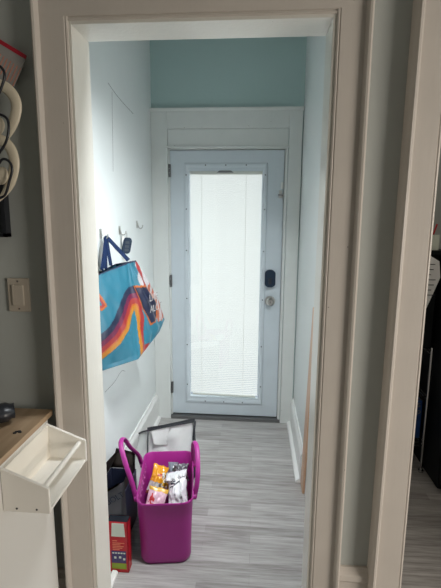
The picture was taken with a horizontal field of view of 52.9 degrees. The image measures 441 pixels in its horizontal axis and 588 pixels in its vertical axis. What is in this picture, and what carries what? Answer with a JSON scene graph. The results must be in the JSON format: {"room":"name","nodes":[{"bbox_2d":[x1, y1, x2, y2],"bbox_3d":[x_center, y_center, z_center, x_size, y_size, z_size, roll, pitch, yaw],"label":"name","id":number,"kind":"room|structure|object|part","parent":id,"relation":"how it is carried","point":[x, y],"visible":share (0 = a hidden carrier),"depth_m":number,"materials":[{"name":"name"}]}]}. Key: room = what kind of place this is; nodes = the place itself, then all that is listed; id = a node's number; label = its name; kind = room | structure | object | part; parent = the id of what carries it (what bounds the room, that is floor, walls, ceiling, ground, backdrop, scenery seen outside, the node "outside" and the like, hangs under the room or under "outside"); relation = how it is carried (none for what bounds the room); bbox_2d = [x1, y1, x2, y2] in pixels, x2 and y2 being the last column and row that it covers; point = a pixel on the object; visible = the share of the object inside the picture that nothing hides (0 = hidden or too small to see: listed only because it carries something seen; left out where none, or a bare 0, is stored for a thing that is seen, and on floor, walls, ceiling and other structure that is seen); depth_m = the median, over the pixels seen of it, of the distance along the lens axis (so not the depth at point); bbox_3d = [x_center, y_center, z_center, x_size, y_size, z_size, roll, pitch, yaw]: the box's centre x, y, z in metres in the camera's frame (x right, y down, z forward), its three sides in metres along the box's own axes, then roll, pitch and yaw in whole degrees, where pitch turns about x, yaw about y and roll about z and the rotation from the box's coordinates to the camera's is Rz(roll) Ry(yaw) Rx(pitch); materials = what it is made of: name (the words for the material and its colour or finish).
{"room":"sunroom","nodes":[
{"label":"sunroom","id":0,"kind":"room"},
{"bbox_2d":[89,40,155,471],"bbox_3d":[-0.610,-0.269,2.361,0.081,2.850,2.050,1,10,4],"label":"wall","id":1,"kind":"structure","parent":0,"point":[120,79],"depth_m":2.54,"materials":[{"name":"paint"}]},
{"bbox_2d":[99,229,108,238],"bbox_3d":[-0.565,-0.291,2.159,0.042,0.052,0.024,1,10,4],"label":"wall hook","id":2,"kind":"object","parent":1,"relation":"attached to","point":[100,230],"visible":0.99,"depth_m":2.16,"materials":[{"name":"metal"}]},
{"bbox_2d":[98,236,164,370],"bbox_3d":[-0.449,0.011,2.239,0.235,0.609,0.680,1,10,4],"label":"shopping bag","id":3,"kind":"object","parent":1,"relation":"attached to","point":[131,314],"visible":0.81,"depth_m":2.15,"materials":[{"name":"woven plastic"},{"name":"fabric"}]},
{"bbox_2d":[124,393,160,451],"bbox_3d":[-0.540,0.989,2.836,0.040,0.208,1.336,1,10,4],"label":"baseboard","id":4,"kind":"structure","parent":1,"relation":"attached to","point":[151,417],"depth_m":3.16,"materials":[{"name":"paint"}]},
{"bbox_3d":[-0.540,-0.350,2.458,0.042,0.052,0.024,1,10,4],"label":"wall hook","id":5,"kind":"object","parent":1,"relation":"attached to","visible":0},
{"bbox_2d":[122,232,131,253],"bbox_3d":[-0.525,-0.285,2.483,0.059,0.120,0.027,-4,11,-23],"label":"key fob","id":6,"kind":"object","parent":5,"relation":"hanging from","point":[126,242],"visible":0.98,"depth_m":2.48,"materials":[{"name":"plastic"}]},
{"bbox_2d":[0,0,412,567],"bbox_3d":[0.199,-0.065,1.246,4.600,2.850,0.080,1,10,4],"label":"wall","id":7,"kind":"structure","parent":0,"point":[26,375],"depth_m":1.22,"materials":[{"name":"paint"}]},
{"bbox_2d":[0,65,12,236],"bbox_3d":[-0.617,-0.369,1.178,0.172,0.434,0.075,1,10,4],"label":"wire rack","id":8,"kind":"object","parent":7,"relation":"attached to","point":[5,225],"visible":1,"depth_m":1.21,"materials":[{"name":"black metal"}]},
{"bbox_3d":[-0.646,-0.232,1.230,0.112,0.146,0.025,1,10,4],"label":"rack frame","id":9,"kind":"part","parent":8,"relation":"part of","materials":[{"name":"black metal"}]},
{"bbox_2d":[0,135,19,200],"bbox_3d":[-0.578,-0.331,1.169,0.094,0.184,0.030,1,10,4],"label":"band","id":10,"kind":"object","parent":8,"relation":"in","point":[10,148],"visible":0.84,"depth_m":1.17,"materials":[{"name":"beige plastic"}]},
{"bbox_2d":[0,79,21,137],"bbox_3d":[-0.569,-0.477,1.143,0.111,0.150,0.030,1,10,4],"label":"band","id":11,"kind":"object","parent":8,"relation":"in","point":[8,89],"visible":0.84,"depth_m":1.14,"materials":[{"name":"beige plastic"}]},
{"bbox_2d":[0,40,26,86],"bbox_3d":[-0.575,-0.621,1.148,0.150,0.168,0.004,1,10,4],"label":"greeting card","id":12,"kind":"object","parent":7,"relation":"attached to","point":[12,60],"visible":0.95,"depth_m":1.15,"materials":[{"name":"white paper"}]},
{"bbox_2d":[7,278,30,311],"bbox_3d":[-0.580,0.003,1.274,0.065,0.098,0.012,1,10,4],"label":"light switch","id":13,"kind":"object","parent":7,"relation":"attached to","point":[19,298],"visible":1,"depth_m":1.27,"materials":[{"name":"plastic"}]},
{"bbox_2d":[29,0,374,587],"bbox_3d":[-0.061,0.262,1.259,0.842,2.198,0.049,1,10,4],"label":"door frame","id":14,"kind":"structure","parent":7,"relation":"attached to","point":[49,19],"depth_m":1.17,"materials":[{"name":"paint"}]},
{"bbox_2d":[68,10,336,587],"bbox_3d":[-0.055,0.316,1.328,0.689,2.068,0.122,1,10,4],"label":"door frame","id":15,"kind":"structure","parent":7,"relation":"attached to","point":[81,33],"depth_m":1.22,"materials":[{"name":"paint"}]},
{"bbox_2d":[57,564,367,587],"bbox_3d":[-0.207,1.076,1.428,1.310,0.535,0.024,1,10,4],"label":"baseboard","id":16,"kind":"structure","parent":7,"relation":"attached to","point":[351,576],"depth_m":1.34,"materials":[{"name":"paint"}]},
{"bbox_2d":[367,0,440,587],"bbox_3d":[1.008,0.277,1.221,1.128,2.198,0.139,1,10,4],"label":"door frame","id":17,"kind":"structure","parent":7,"relation":"attached to","point":[421,133],"depth_m":1.16,"materials":[{"name":"paint"}]},
{"bbox_2d":[150,37,306,394],"bbox_3d":[0.059,-0.428,3.283,1.266,2.850,0.090,1,10,4],"label":"wall","id":18,"kind":"structure","parent":0,"point":[268,71],"depth_m":3.04,"materials":[{"name":"teal paint"}]},
{"bbox_2d":[168,150,284,416],"bbox_3d":[0.036,-0.028,3.307,0.853,2.035,0.098,1,10,4],"label":"door","id":19,"kind":"structure","parent":18,"relation":"in","point":[219,234],"depth_m":3.31,"materials":[{"name":"paint"}]},
{"bbox_3d":[0.027,0.793,3.483,0.493,0.023,0.014,1,10,4],"label":"rail","id":20,"kind":"part","parent":19,"relation":"part of","materials":[{"name":"white plastic"}]},
{"bbox_3d":[0.031,-0.039,3.312,0.598,1.814,0.023,1,10,4],"label":"glazing frame","id":21,"kind":"part","parent":19,"relation":"part of","materials":[{"name":"paint"}]},
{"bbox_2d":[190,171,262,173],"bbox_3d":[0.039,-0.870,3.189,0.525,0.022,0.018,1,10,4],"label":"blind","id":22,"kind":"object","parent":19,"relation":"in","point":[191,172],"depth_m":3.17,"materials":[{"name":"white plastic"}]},
{"bbox_3d":[0.019,-0.035,3.330,0.322,1.680,0.002,1,10,4],"label":"ladder cord","id":23,"kind":"part","parent":19,"relation":"part of","materials":[{"name":"white fabric"}]},
{"bbox_3d":[0.366,0.056,3.275,0.074,0.074,0.056,1,10,4],"label":"knob","id":24,"kind":"part","parent":19,"relation":"part of","materials":[{"name":"metal"}]},
{"bbox_2d":[150,106,304,422],"bbox_3d":[0.035,-0.157,3.294,1.066,2.312,0.106,1,10,4],"label":"door frame","id":25,"kind":"structure","parent":18,"relation":"attached to","point":[191,128],"depth_m":3.15,"materials":[{"name":"paint"}]},
{"bbox_2d":[111,418,440,587],"bbox_3d":[0.136,1.476,0.862,4.600,0.050,5.600,1,10,4],"label":"floor","id":26,"kind":"structure","parent":0,"point":[248,510],"depth_m":2.31,"materials":[{"name":"grey laminate"}]},
{"bbox_2d":[0,408,58,587],"bbox_3d":[-0.892,0.915,0.932,0.716,1.012,0.988,1,10,4],"label":"base cabinet","id":27,"kind":"object","parent":26,"relation":"on","point":[28,558],"visible":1,"depth_m":1.17,"materials":[{"name":"white wood"}]},
{"bbox_2d":[0,408,52,465],"bbox_3d":[-0.888,0.425,0.845,0.716,0.016,0.988,1,10,4],"label":"countertop","id":28,"kind":"structure","parent":27,"relation":"on","point":[26,420],"depth_m":1.19,"materials":[{"name":"brown wood"}]},
{"bbox_2d":[0,402,14,422],"bbox_3d":[-0.713,0.335,1.139,0.338,0.057,0.084,-5,11,-27],"label":"case","id":29,"kind":"object","parent":28,"relation":"on","point":[7,410],"visible":1,"depth_m":1.19,"materials":[{"name":"black plastic"}]},
{"bbox_2d":[0,423,86,513],"bbox_3d":[-0.450,0.444,1.157,0.114,0.110,0.236,1,10,4],"label":"bin","id":30,"kind":"object","parent":27,"relation":"attached to","point":[37,476],"visible":1,"depth_m":1.15,"materials":[{"name":"white wood"}]},
{"bbox_3d":[-0.459,0.464,1.046,0.114,0.111,0.009,1,10,4],"label":"panel","id":31,"kind":"part","parent":30,"relation":"part of","materials":[{"name":"white plastic"}]},
{"bbox_3d":[-0.503,0.444,1.161,0.008,0.109,0.217,1,10,4],"label":"panel","id":32,"kind":"part","parent":30,"relation":"part of","materials":[{"name":"beige plastic"}]},
{"bbox_3d":[-0.447,0.493,1.166,0.104,0.008,0.217,1,10,4],"label":"panel","id":33,"kind":"part","parent":30,"relation":"part of","materials":[{"name":"white plastic"}]},
{"bbox_3d":[-0.411,0.442,1.153,0.013,0.013,0.219,1,10,4],"label":"rod","id":34,"kind":"part","parent":30,"relation":"part of","materials":[{"name":"white plastic"}]},
{"bbox_3d":[-0.441,0.424,1.268,0.114,0.111,0.009,1,10,4],"label":"panel","id":35,"kind":"part","parent":30,"relation":"part of","materials":[{"name":"white plastic"}]},
{"bbox_2d":[111,570,117,587],"bbox_3d":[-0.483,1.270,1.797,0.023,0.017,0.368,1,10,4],"label":"baseboard","id":36,"kind":"object","parent":26,"relation":"on","point":[114,573],"visible":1,"depth_m":1.94,"materials":[{"name":"paint"}]},
{"bbox_2d":[107,482,126,516],"bbox_3d":[-0.479,1.035,2.024,0.122,0.398,0.007,1,10,4],"label":"bag","id":37,"kind":"object","parent":26,"relation":"on","point":[116,494],"visible":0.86,"depth_m":2.01,"materials":[{"name":"black fabric"}]},
{"bbox_2d":[109,514,131,572],"bbox_3d":[-0.454,1.119,1.988,0.094,0.249,0.050,1,10,4],"label":"carton","id":38,"kind":"object","parent":26,"relation":"on","point":[119,525],"visible":0.94,"depth_m":1.97,"materials":[{"name":"red cardboard"}]},
{"bbox_2d":[112,540,124,559],"bbox_3d":[-0.451,1.137,1.966,0.059,0.096,0.002,1,10,4],"label":"print","id":39,"kind":"object","parent":38,"relation":"on","point":[118,546],"depth_m":1.97},
{"bbox_2d":[106,448,136,529],"bbox_3d":[-0.519,0.993,2.207,0.135,0.419,0.335,1,10,4],"label":"bag","id":40,"kind":"object","parent":26,"relation":"on","point":[116,474],"visible":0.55,"depth_m":2.31,"materials":[{"name":"black fabric"}]},
{"bbox_2d":[118,437,199,563],"bbox_3d":[-0.294,0.941,2.188,0.383,0.532,0.450,0,10,-4],"label":"storage basket","id":41,"kind":"object","parent":26,"relation":"on","point":[165,529],"visible":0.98,"depth_m":2.02,"materials":[{"name":"plastic"}]},
{"bbox_3d":[-0.435,0.805,2.159,0.099,0.256,0.308,0,10,-4],"label":"handle","id":42,"kind":"part","parent":41,"relation":"part of","materials":[{"name":"plastic"}]},
{"bbox_2d":[145,463,168,492],"bbox_3d":[-0.324,0.957,2.279,0.073,0.135,0.140,3,11,17],"label":"snack bag","id":43,"kind":"object","parent":41,"relation":"in","point":[156,477],"visible":0.62,"depth_m":2.27,"materials":[{"name":"orange plastic"}]},
{"bbox_2d":[146,485,168,503],"bbox_3d":[-0.308,0.985,2.090,0.088,0.136,0.128,4,11,18],"label":"snack packet","id":44,"kind":"object","parent":41,"relation":"in","point":[156,495],"visible":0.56,"depth_m":2.10,"materials":[{"name":"pink plastic"}]},
{"bbox_2d":[161,473,168,489],"bbox_3d":[-0.269,0.936,2.211,0.048,0.076,0.077,2,10,7],"label":"snack packet","id":45,"kind":"object","parent":41,"relation":"in","point":[164,484],"visible":0.56,"depth_m":2.19,"materials":[{"name":"plastic"}]},
{"bbox_2d":[168,462,177,472],"bbox_3d":[-0.254,0.941,2.342,0.055,0.083,0.066,1,10,4],"label":"clear bag","id":46,"kind":"object","parent":41,"relation":"in","point":[171,466],"visible":0.34,"depth_m":2.34,"materials":[{"name":"plastic"}]},
{"bbox_2d":[165,469,187,502],"bbox_3d":[-0.211,0.950,2.150,0.108,0.135,0.168,-1,10,-10],"label":"plastic wrapper","id":47,"kind":"object","parent":41,"relation":"in","point":[177,481],"visible":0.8,"depth_m":2.14,"materials":[{"name":"white plastic"}]},
{"bbox_2d":[174,463,188,480],"bbox_3d":[-0.204,0.926,2.300,0.082,0.074,0.080,0,10,-4],"label":"clear bag","id":48,"kind":"object","parent":41,"relation":"in","point":[179,466],"visible":0.42,"depth_m":2.30,"materials":[{"name":"plastic"}]},
{"bbox_3d":[-0.124,0.822,2.179,0.040,0.222,0.298,-1,10,-5],"label":"handle","id":49,"kind":"part","parent":41,"relation":"part of","materials":[{"name":"plastic"}]},
{"bbox_2d":[135,418,195,489],"bbox_3d":[-0.331,0.938,2.607,0.366,0.392,0.310,1,10,4],"label":"bag","id":50,"kind":"object","parent":26,"relation":"on","point":[176,436],"visible":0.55,"depth_m":2.58,"materials":[{"name":"white plastic"}]},
{"bbox_3d":[-0.306,0.929,2.738,0.325,0.361,0.027,0,10,0],"label":"panel","id":51,"kind":"part","parent":50,"relation":"part of","materials":[{"name":"white plastic"}]},
{"bbox_2d":[171,412,279,422],"bbox_3d":[0.039,0.962,3.530,0.850,0.026,0.150,1,10,4],"label":"threshold","id":52,"kind":"object","parent":26,"relation":"on","point":[270,419],"visible":0.46,"depth_m":3.47,"materials":[{"name":"metal"}]},
{"bbox_2d":[300,307,313,493],"bbox_3d":[0.477,0.609,2.407,0.013,1.119,0.319,1,10,4],"label":"wooden board","id":53,"kind":"object","parent":26,"relation":"on","point":[306,425],"visible":0.6,"depth_m":2.43,"materials":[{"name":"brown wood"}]},
{"bbox_2d":[414,347,433,472],"bbox_3d":[1.092,0.687,2.880,0.391,0.810,0.342,1,10,4],"label":"wire shelf","id":54,"kind":"object","parent":26,"relation":"on","point":[420,470],"visible":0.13,"depth_m":2.71,"materials":[{"name":"silver metal"}]},
{"bbox_2d":[414,397,421,437],"bbox_3d":[1.133,0.764,2.859,0.248,0.254,0.193,1,10,4],"label":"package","id":55,"kind":"object","parent":54,"relation":"on","point":[419,405],"visible":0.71,"depth_m":2.76,"materials":[{"name":"plastic"}]},
{"bbox_2d":[423,250,440,348],"bbox_3d":[1.103,0.012,2.765,0.370,0.590,0.300,1,10,4],"label":"bin","id":56,"kind":"object","parent":54,"relation":"on","point":[429,316],"visible":0.09,"depth_m":2.63,"materials":[{"name":"black plastic"}]},
{"bbox_2d":[426,256,439,307],"bbox_3d":[1.204,-0.081,2.578,0.138,0.340,0.004,1,10,4],"label":"sheet","id":57,"kind":"object","parent":56,"relation":"attached to","point":[434,272],"visible":0.49,"depth_m":2.57,"materials":[{"name":"white paper"}]},
{"bbox_2d":[431,235,439,249],"bbox_3d":[1.229,-0.299,2.569,0.070,0.088,0.004,1,10,4],"label":"note card","id":58,"kind":"object","parent":56,"relation":"on","point":[435,239],"visible":0.64,"depth_m":2.57,"materials":[{"name":"white paper"}]},
{"bbox_3d":[1.105,-0.266,2.716,0.370,0.025,0.300,1,10,4],"label":"bin lid","id":59,"kind":"part","parent":56,"relation":"part of","materials":[{"name":"black plastic"}]},
{"bbox_2d":[413,249,440,488],"bbox_3d":[1.654,0.434,2.749,0.710,1.358,0.790,1,10,4],"label":"refrigerator","id":60,"kind":"object","parent":26,"relation":"on","point":[432,447],"visible":0.5,"depth_m":2.68,"materials":[{"name":"black metal"}]},
{"bbox_2d":[293,36,325,494],"bbox_3d":[0.552,-0.244,2.270,0.120,2.850,2.050,1,10,4],"label":"wall","id":61,"kind":"structure","parent":0,"point":[315,45],"depth_m":2.66,"materials":[{"name":"paint"}]},
{"bbox_2d":[287,398,302,482],"bbox_3d":[0.503,0.962,3.029,0.044,0.208,0.780,1,10,4],"label":"baseboard","id":62,"kind":"structure","parent":61,"relation":"attached to","point":[296,445],"depth_m":2.94,"materials":[{"name":"paint"}]},
{"bbox_2d":[433,148,440,248],"bbox_3d":[1.494,0.082,0.473,2.051,2.850,5.540,1,10,4],"label":"wall","id":63,"kind":"structure","parent":0,"point":[437,217],"depth_m":3.08,"materials":[{"name":"paint"}]}
]}

